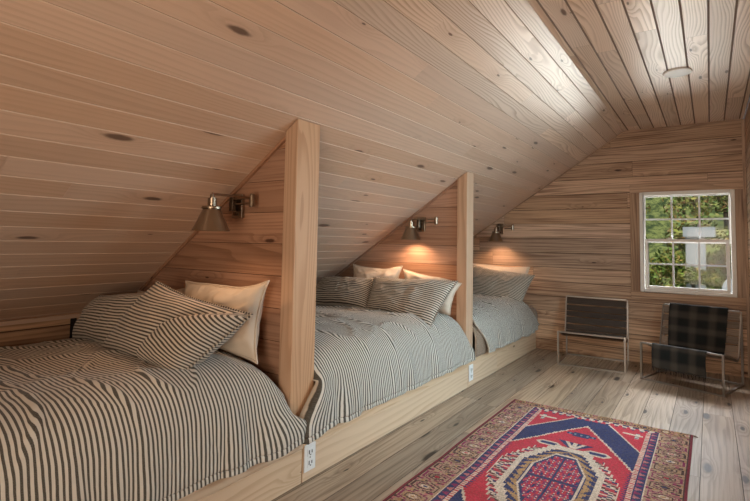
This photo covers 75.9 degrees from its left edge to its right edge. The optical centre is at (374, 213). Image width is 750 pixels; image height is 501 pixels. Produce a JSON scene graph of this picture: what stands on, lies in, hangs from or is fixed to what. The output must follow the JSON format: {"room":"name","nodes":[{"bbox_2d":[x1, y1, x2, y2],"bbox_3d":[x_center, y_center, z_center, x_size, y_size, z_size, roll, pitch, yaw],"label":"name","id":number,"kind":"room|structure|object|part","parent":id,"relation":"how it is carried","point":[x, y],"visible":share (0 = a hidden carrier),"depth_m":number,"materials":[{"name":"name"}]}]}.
{"room":"dormitory","nodes":[
{"label":"dormitory","id":0,"kind":"room"},
{"bbox_2d":[0,312,81,346],"bbox_3d":[-1.856,0.970,3.138,0.008,0.778,8.333,-1,-4,35],"label":"wall","id":1,"kind":"structure","parent":0,"point":[36,332],"depth_m":2.88,"materials":[{"name":"brown wood"}]},
{"bbox_2d":[0,313,80,325],"bbox_3d":[-1.837,0.658,3.148,0.024,0.024,8.313,-1,-4,35],"label":"trim","id":2,"kind":"structure","parent":1,"relation":"attached to","point":[77,315],"depth_m":2.88,"materials":[{"name":"brown wood"}]},
{"bbox_2d":[69,318,76,337],"bbox_3d":[-1.915,0.736,3.047,0.007,0.162,0.034,-1,-4,35],"label":"trim","id":3,"kind":"structure","parent":1,"relation":"attached to","point":[72,320],"depth_m":3.04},
{"bbox_2d":[143,142,285,386],"bbox_3d":[-1.062,0.368,2.922,1.566,1.538,0.093,-1,-4,35],"label":"wall partition","id":4,"kind":"structure","parent":0,"point":[250,253],"depth_m":2.59,"materials":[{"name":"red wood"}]},
{"bbox_2d":[136,135,285,292],"bbox_3d":[-1.070,0.112,2.880,1.519,1.020,0.016,-1,-4,35],"label":"trim","id":5,"kind":"structure","parent":4,"relation":"attached to","point":[268,156],"depth_m":2.72,"materials":[{"name":"red wood"}]},
{"bbox_2d":[192,192,254,230],"bbox_3d":[-0.745,-0.012,2.450,0.199,0.211,0.466,0,-3,12],"label":"wall lamp","id":6,"kind":"object","parent":4,"relation":"attached to","point":[211,218],"visible":1,"depth_m":2.29,"materials":[{"name":"gold metal"}]},
{"bbox_3d":[-0.785,0.025,2.308,0.178,0.119,0.178,-1,-4,35],"label":"lamp shade","id":7,"kind":"part","parent":6,"relation":"part of","materials":[{"name":"gold metal"}]},
{"bbox_2d":[207,193,216,205],"bbox_3d":[-0.784,-0.059,2.313,0.042,0.072,0.042,-1,-4,35],"label":"socket","id":8,"kind":"object","parent":6,"relation":"attached to","point":[212,201],"depth_m":2.30,"materials":[{"name":"silver metal"}]},
{"bbox_3d":[-0.713,-0.087,2.417,0.012,0.012,0.247,-1,-4,34],"label":"long arm","id":9,"kind":"part","parent":6,"relation":"part of","materials":[{"name":"gold metal"}]},
{"bbox_3d":[-0.714,-0.065,2.582,0.191,0.039,0.011,-2,-5,42],"label":"short arm","id":10,"kind":"part","parent":6,"relation":"part of","materials":[{"name":"gold metal"}]},
{"bbox_2d":[0,0,623,320],"bbox_3d":[-0.771,-0.248,2.469,2.592,1.733,8.333,-1,-4,35],"label":"ceiling","id":11,"kind":"structure","parent":0,"point":[120,120],"depth_m":2.33,"materials":[{"name":"brown wood"}]},
{"bbox_2d":[337,183,456,320],"bbox_3d":[0.094,0.489,4.583,1.561,1.535,0.072,-1,-4,35],"label":"wall partition","id":12,"kind":"structure","parent":0,"point":[435,254],"depth_m":4.29,"materials":[{"name":"brown wood"}]},
{"bbox_2d":[334,180,457,276],"bbox_3d":[0.094,0.231,4.548,1.519,1.020,0.016,-1,-4,35],"label":"trim","id":13,"kind":"structure","parent":12,"relation":"attached to","point":[455,182],"depth_m":4.46,"materials":[{"name":"red wood"}]},
{"bbox_2d":[401,217,437,239],"bbox_3d":[0.385,0.132,4.257,0.315,0.205,0.197,1,-3,-1],"label":"wall lamp","id":14,"kind":"object","parent":12,"relation":"attached to","point":[410,233],"visible":1,"depth_m":4.21,"materials":[{"name":"gold metal"}]},
{"bbox_3d":[0.315,0.173,4.244,0.178,0.119,0.178,-1,-4,35],"label":"lamp shade","id":15,"kind":"part","parent":14,"relation":"part of","materials":[{"name":"gold metal"}]},
{"bbox_3d":[0.424,0.051,4.216,0.224,0.012,0.012,0,-4,18],"label":"long arm","id":16,"kind":"part","parent":14,"relation":"part of","materials":[{"name":"gold metal"}]},
{"bbox_2d":[271,348,749,500],"bbox_3d":[-0.374,1.323,2.079,3.620,0.008,8.333,-1,-4,35],"label":"floor","id":17,"kind":"structure","parent":0,"point":[720,459],"depth_m":3.38,"materials":[{"name":"brown wood"}]},
{"bbox_2d":[177,331,535,500],"bbox_3d":[-0.514,1.297,3.596,1.640,0.216,5.995,-1,-4,35],"label":"platform","id":18,"kind":"object","parent":17,"relation":"on","point":[266,481],"visible":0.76,"depth_m":2.73,"materials":[{"name":"brown wood"}]},
{"bbox_2d":[0,338,306,500],"bbox_3d":[-1.560,0.835,1.987,1.704,0.450,2.079,-1,-4,35],"label":"striped duvet","id":19,"kind":"object","parent":18,"relation":"on","point":[81,420],"visible":0.79,"depth_m":1.78,"materials":[{"name":"fabric"}]},
{"bbox_2d":[71,293,143,342],"bbox_3d":[-1.439,0.571,2.668,0.755,0.338,0.269,-1,-4,35],"label":"striped pillow","id":20,"kind":"object","parent":19,"relation":"on","point":[97,319],"visible":0.48,"depth_m":2.58,"materials":[{"name":"fabric"}]},
{"bbox_2d":[137,288,184,293],"bbox_3d":[-1.310,0.585,2.897,0.607,0.330,0.156,-1,-4,35],"label":"pillow","id":21,"kind":"object","parent":19,"relation":"on","point":[182,289],"visible":0.06,"depth_m":2.81,"materials":[{"name":"fabric"}]},
{"bbox_2d":[102,281,252,369],"bbox_3d":[-0.984,0.526,2.261,0.904,0.370,0.364,-1,-4,35],"label":"striped pillow","id":22,"kind":"object","parent":19,"relation":"on","point":[166,327],"visible":0.88,"depth_m":2.10,"materials":[{"name":"fabric"}]},
{"bbox_2d":[184,280,269,363],"bbox_3d":[-0.811,0.536,2.499,0.681,0.414,0.208,-1,-4,35],"label":"pillow","id":23,"kind":"object","parent":19,"relation":"on","point":[244,342],"visible":0.53,"depth_m":2.34,"materials":[{"name":"fabric"}]},
{"bbox_2d":[278,119,319,416],"bbox_3d":[-0.386,0.326,2.451,0.085,1.590,0.168,-1,-4,35],"label":"wooden post","id":24,"kind":"object","parent":18,"relation":"on","point":[302,146],"visible":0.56,"depth_m":2.41,"materials":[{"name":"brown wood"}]},
{"bbox_2d":[303,441,315,472],"bbox_3d":[-0.328,1.226,2.420,0.011,0.132,0.082,-1,-4,35],"label":"wall outlet","id":25,"kind":"object","parent":18,"relation":"attached to","point":[309,450],"visible":1,"depth_m":2.41,"materials":[{"name":"white plastic"}]},
{"bbox_2d":[307,457,312,467],"bbox_3d":[-0.325,1.252,2.416,0.003,0.038,0.044,-1,-4,35],"label":"receptacle","id":26,"kind":"object","parent":25,"relation":"attached to","point":[309,459],"depth_m":2.41,"materials":[{"name":"white plastic"}]},
{"bbox_2d":[307,446,313,456],"bbox_3d":[-0.325,1.200,2.419,0.003,0.038,0.044,-1,-4,35],"label":"receptacle","id":27,"kind":"object","parent":25,"relation":"attached to","point":[310,449],"depth_m":2.42,"materials":[{"name":"white plastic"}]},
{"bbox_2d":[299,305,475,444],"bbox_3d":[-0.445,0.950,3.599,1.725,0.445,2.078,-1,-4,35],"label":"striped duvet","id":28,"kind":"object","parent":18,"relation":"on","point":[365,359],"visible":0.64,"depth_m":2.97,"materials":[{"name":"fabric"}]},
{"bbox_2d":[316,277,372,307],"bbox_3d":[-0.306,0.710,4.350,0.743,0.281,0.260,-1,-4,35],"label":"striped pillow","id":29,"kind":"object","parent":28,"relation":"on","point":[330,291],"visible":0.8,"depth_m":4.22,"materials":[{"name":"fabric"}]},
{"bbox_2d":[353,264,402,277],"bbox_3d":[-0.009,0.644,4.388,0.560,0.350,0.192,-1,-4,35],"label":"pillow","id":30,"kind":"object","parent":28,"relation":"on","point":[359,271],"visible":0.33,"depth_m":4.35,"materials":[{"name":"fabric"}]},
{"bbox_2d":[367,277,457,328],"bbox_3d":[0.236,0.696,3.874,0.781,0.340,0.363,-1,-4,35],"label":"striped pillow","id":31,"kind":"object","parent":28,"relation":"on","point":[423,298],"visible":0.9,"depth_m":3.77,"materials":[{"name":"fabric"}]},
{"bbox_2d":[403,269,461,314],"bbox_3d":[0.446,0.652,4.034,0.587,0.340,0.204,-1,-4,35],"label":"pillow","id":32,"kind":"object","parent":28,"relation":"on","point":[446,307],"visible":0.36,"depth_m":3.89,"materials":[{"name":"fabric"}]},
{"bbox_2d":[456,172,473,347],"bbox_3d":[0.770,0.445,4.112,0.090,1.590,0.137,-1,-4,35],"label":"wooden post","id":33,"kind":"object","parent":18,"relation":"on","point":[464,310],"visible":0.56,"depth_m":4.07,"materials":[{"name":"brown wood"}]},
{"bbox_2d":[469,364,472,381],"bbox_3d":[0.810,1.343,4.051,0.011,0.132,0.082,-1,-4,35],"label":"wall outlet","id":34,"kind":"object","parent":18,"relation":"attached to","point":[471,365],"visible":1,"depth_m":4.04,"materials":[{"name":"white plastic"}]},
{"bbox_2d":[473,304,536,357],"bbox_3d":[0.689,1.166,5.299,1.658,0.300,1.793,-1,-4,35],"label":"mattress","id":35,"kind":"object","parent":18,"relation":"on","point":[481,347],"visible":0.06,"depth_m":4.18,"materials":[{"name":"beige fabric"}]},
{"bbox_2d":[473,265,534,302],"bbox_3d":[1.409,0.856,5.534,0.826,0.488,0.289,-2,-4,39],"label":"striped pillow","id":36,"kind":"object","parent":35,"relation":"on","point":[486,282],"visible":0.6,"depth_m":5.43,"materials":[{"name":"fabric"}]},
{"bbox_2d":[473,294,538,352],"bbox_3d":[0.736,1.089,5.283,1.697,0.417,1.724,-1,-4,35],"label":"striped duvet","id":37,"kind":"object","parent":35,"relation":"on","point":[501,321],"visible":0.6,"depth_m":4.70,"materials":[{"name":"fabric"}]},
{"bbox_2d":[473,263,529,273],"bbox_3d":[1.466,0.815,5.762,0.764,0.401,0.171,-1,-4,35],"label":"pillow","id":38,"kind":"object","parent":37,"relation":"on","point":[524,270],"visible":0.18,"depth_m":5.70,"materials":[{"name":"fabric"}]},
{"bbox_2d":[383,399,697,500],"bbox_3d":[0.910,1.359,2.445,1.182,0.011,2.323,-1,-4,35],"label":"patterned rug","id":39,"kind":"object","parent":17,"relation":"on","point":[526,451],"visible":1,"depth_m":2.65,"materials":[{"name":"fabric"}]},
{"bbox_2d":[557,295,628,373],"bbox_3d":[2.243,1.212,4.935,0.616,0.646,0.549,-1,-4,30],"label":"lounge chair","id":40,"kind":"object","parent":17,"relation":"on","point":[594,334],"visible":1,"depth_m":5.08,"materials":[{"name":"metal"}]},
{"bbox_3d":[1.984,1.219,5.087,0.016,0.641,0.549,-1,-4,30],"label":"frame","id":41,"kind":"part","parent":40,"relation":"part of","materials":[{"name":"metal"}]},
{"bbox_3d":[2.109,1.190,4.707,0.584,0.016,0.016,-1,-4,30],"label":"seat rail","id":42,"kind":"part","parent":40,"relation":"part of","materials":[{"name":"metal"}]},
{"bbox_3d":[2.103,1.510,4.689,0.584,0.016,0.016,-1,-4,30],"label":"floor rail","id":43,"kind":"part","parent":40,"relation":"part of","materials":[{"name":"metal"}]},
{"bbox_3d":[2.211,1.251,4.880,0.584,0.097,0.368,-1,-4,30],"label":"slatted seat","id":44,"kind":"part","parent":40,"relation":"part of","materials":[{"name":"wood"}]},
{"bbox_3d":[2.346,1.117,5.113,0.584,0.389,0.125,-1,-4,30],"label":"slatted backrest","id":45,"kind":"part","parent":40,"relation":"part of","materials":[{"name":"wood"}]},
{"bbox_3d":[2.370,1.542,5.142,0.584,0.016,0.016,-1,-4,30],"label":"floor rail","id":46,"kind":"part","parent":40,"relation":"part of","materials":[{"name":"metal"}]},
{"bbox_3d":[2.384,0.913,5.183,0.584,0.016,0.016,-1,-4,30],"label":"rail","id":47,"kind":"part","parent":40,"relation":"part of","materials":[{"name":"metal"}]},
{"bbox_3d":[2.502,1.210,4.783,0.016,0.641,0.549,-1,-4,30],"label":"frame","id":48,"kind":"part","parent":40,"relation":"part of","materials":[{"name":"metal"}]},
{"bbox_2d":[640,303,743,396],"bbox_3d":[2.828,1.185,4.305,0.549,0.646,0.642,4,-4,-39],"label":"lounge chair","id":49,"kind":"object","parent":17,"relation":"on","point":[737,316],"visible":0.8,"depth_m":4.24,"materials":[{"name":"metal"}]},
{"bbox_3d":[2.629,1.198,4.547,0.549,0.641,0.016,4,-4,-39],"label":"frame","id":50,"kind":"part","parent":49,"relation":"part of","materials":[{"name":"metal"}]},
{"bbox_3d":[2.623,1.166,4.138,0.016,0.016,0.610,4,-4,-39],"label":"seat rail","id":51,"kind":"part","parent":49,"relation":"part of","materials":[{"name":"metal"}]},
{"bbox_3d":[2.617,1.486,4.119,0.016,0.016,0.610,4,-4,-39],"label":"floor rail","id":52,"kind":"part","parent":49,"relation":"part of","materials":[{"name":"metal"}]},
{"bbox_2d":[651,303,728,381],"bbox_3d":[2.808,1.129,4.314,0.602,0.568,0.473,4,-4,-39],"label":"plaid throw","id":53,"kind":"object","parent":49,"relation":"on","point":[694,331],"visible":0.95,"depth_m":4.34,"materials":[{"name":"fabric"}]},
{"bbox_3d":[2.779,1.225,4.263,0.368,0.097,0.610,4,-4,-39],"label":"slatted seat","id":54,"kind":"part","parent":49,"relation":"part of","materials":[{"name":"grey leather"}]},
{"bbox_3d":[2.984,1.088,4.438,0.125,0.389,0.610,4,-4,-39],"label":"slatted backrest","id":55,"kind":"part","parent":49,"relation":"part of","materials":[{"name":"brown wood"}]},
{"bbox_3d":[3.039,0.884,4.492,0.016,0.016,0.610,4,-4,-39],"label":"rail","id":56,"kind":"part","parent":49,"relation":"part of","materials":[{"name":"metal"}]},
{"bbox_3d":[3.024,1.513,4.452,0.016,0.016,0.610,4,-4,-39],"label":"floor rail","id":57,"kind":"part","parent":49,"relation":"part of","materials":[{"name":"metal"}]},
{"bbox_3d":[3.026,1.177,4.063,0.549,0.641,0.016,4,-4,-39],"label":"frame","id":58,"kind":"part","parent":49,"relation":"part of","materials":[{"name":"metal"}]},
{"bbox_2d":[473,120,749,377],"bbox_3d":[2.029,0.346,5.566,3.620,2.440,0.008,-1,-4,35],"label":"wall","id":59,"kind":"structure","parent":0,"point":[573,234],"depth_m":5.24,"materials":[{"name":"brown wood"}]},
{"bbox_2d":[489,224,513,241],"bbox_3d":[1.490,0.229,5.769,0.269,0.223,0.230,3,-4,-34],"label":"wall lamp","id":60,"kind":"object","parent":59,"relation":"attached to","point":[499,229],"visible":1,"depth_m":5.74,"materials":[{"name":"gold metal"}]},
{"bbox_3d":[1.445,0.279,5.750,0.178,0.119,0.178,-1,-4,35],"label":"lamp shade","id":61,"kind":"part","parent":60,"relation":"part of","materials":[{"name":"gold metal"}]},
{"bbox_2d":[473,119,740,237],"bbox_3d":[2.033,-0.015,5.578,3.574,1.719,0.013,-1,-4,35],"label":"trim","id":62,"kind":"structure","parent":59,"relation":"attached to","point":[733,119],"depth_m":5.27,"materials":[{"name":"brown wood"}]},
{"bbox_2d":[630,180,749,307],"bbox_3d":[3.124,0.293,4.831,0.982,1.206,0.092,-1,-4,35],"label":"window","id":63,"kind":"structure","parent":59,"relation":"in","point":[639,245],"depth_m":4.79,"materials":[{"name":"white wood"}]},
{"bbox_3d":[2.739,0.299,5.061,0.087,1.030,0.018,-1,-4,35],"label":"casing","id":64,"kind":"part","parent":63,"relation":"part of","materials":[{"name":"brown wood"}]},
{"bbox_3d":[3.116,-0.267,4.838,0.982,0.087,0.020,-1,-4,35],"label":"casing","id":65,"kind":"part","parent":63,"relation":"part of","materials":[{"name":"brown wood"}]},
{"bbox_3d":[3.140,0.059,4.862,0.730,0.490,0.034,-1,-4,35],"label":"sash","id":66,"kind":"part","parent":63,"relation":"part of","materials":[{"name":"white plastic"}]},
{"bbox_3d":[3.112,0.516,4.807,0.710,0.513,0.030,-1,-4,35],"label":"sash","id":67,"kind":"part","parent":63,"relation":"part of","materials":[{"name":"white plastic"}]},
{"bbox_3d":[3.124,0.293,4.831,0.806,1.038,0.092,-1,-4,35],"label":"frame","id":68,"kind":"part","parent":63,"relation":"part of","materials":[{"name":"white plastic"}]},
{"bbox_3d":[3.096,0.849,4.772,0.982,0.087,0.020,-1,-4,35],"label":"casing","id":69,"kind":"part","parent":63,"relation":"part of","materials":[{"name":"brown wood"}]},
{"bbox_3d":[3.473,0.282,4.550,0.087,1.030,0.018,-1,-4,35],"label":"casing","id":70,"kind":"part","parent":63,"relation":"part of","materials":[{"name":"brown wood"}]},
{"bbox_2d":[741,119,749,376],"bbox_3d":[3.496,0.311,4.527,0.022,2.420,0.022,-1,-4,35],"label":"trim","id":71,"kind":"structure","parent":59,"relation":"attached to","point":[742,120],"depth_m":4.52,"materials":[{"name":"brown wood"}]},
{"bbox_2d":[527,0,749,130],"bbox_3d":[0.732,-1.145,1.485,1.030,0.008,8.333,-1,-4,35],"label":"ceiling","id":72,"kind":"structure","parent":0,"point":[623,49],"depth_m":3.08,"materials":[{"name":"brown wood"}]},
{"bbox_2d":[663,68,692,77],"bbox_3d":[2.144,-0.993,3.406,0.180,0.017,0.180,-1,-4,35],"label":"recessed light","id":73,"kind":"object","parent":72,"relation":"in","point":[677,72],"visible":1,"depth_m":3.38,"materials":[{"name":"white"}]},
{"bbox_2d":[744,99,749,308],"bbox_3d":[1.136,0.066,1.116,0.008,2.440,8.333,-1,-4,35],"label":"wall","id":74,"kind":"structure","parent":0,"point":[747,115],"depth_m":4.34,"materials":[{"name":"brown wood"}]},
{"label":"outside","id":75,"kind":"structure","parent":0,"visible":0},
{"bbox_2d":[645,195,728,287],"bbox_3d":[11.399,1.160,15.782,32.000,8.102,25.000,-1,-4,35],"label":"hillside","id":76,"kind":"structure","parent":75,"point":[656,229],"depth_m":20.01,"materials":[{"name":"green plant"}]},
{"bbox_2d":[645,226,685,287],"bbox_3d":[5.813,2.132,11.195,2.206,4.882,2.568,2,-4,-20],"label":"leafy tree","id":77,"kind":"object","parent":76,"relation":"on","point":[652,282],"visible":0.02,"depth_m":10.65,"materials":[{"name":"green plant"}]},
{"bbox_2d":[654,254,721,287],"bbox_3d":[6.106,2.617,9.121,1.407,3.674,1.010,0,-4,24],"label":"leafy tree","id":78,"kind":"object","parent":76,"relation":"on","point":[688,275],"visible":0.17,"depth_m":9.22,"materials":[{"name":"green plant"}]},
{"bbox_2d":[645,196,731,289],"bbox_3d":[7.376,1.976,10.999,2.041,5.230,3.436,4,-5,-43],"label":"leafy tree","id":79,"kind":"object","parent":76,"relation":"on","point":[718,259],"visible":0.3,"depth_m":11.13,"materials":[{"name":"green plant"}]},
{"bbox_2d":[653,195,730,286],"bbox_3d":[9.444,1.774,12.546,4.146,5.885,2.982,-1,-4,35],"label":"leafy tree","id":80,"kind":"object","parent":76,"relation":"on","point":[721,199],"visible":0.11,"depth_m":12.59,"materials":[{"name":"green plant"}]},
{"bbox_2d":[683,227,714,288],"bbox_3d":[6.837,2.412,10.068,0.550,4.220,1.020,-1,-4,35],"label":"garden shed","id":81,"kind":"object","parent":76,"relation":"on","point":[688,232],"visible":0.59,"depth_m":9.84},
{"bbox_3d":[6.562,1.602,9.832,0.240,1.400,0.015,-1,-4,35],"label":"door","id":82,"kind":"part","parent":81,"relation":"part of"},
{"bbox_2d":[721,279,731,292],"bbox_3d":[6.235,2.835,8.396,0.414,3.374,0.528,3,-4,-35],"label":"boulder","id":83,"kind":"object","parent":76,"relation":"on","point":[724,287],"visible":0.04,"depth_m":8.50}
]}

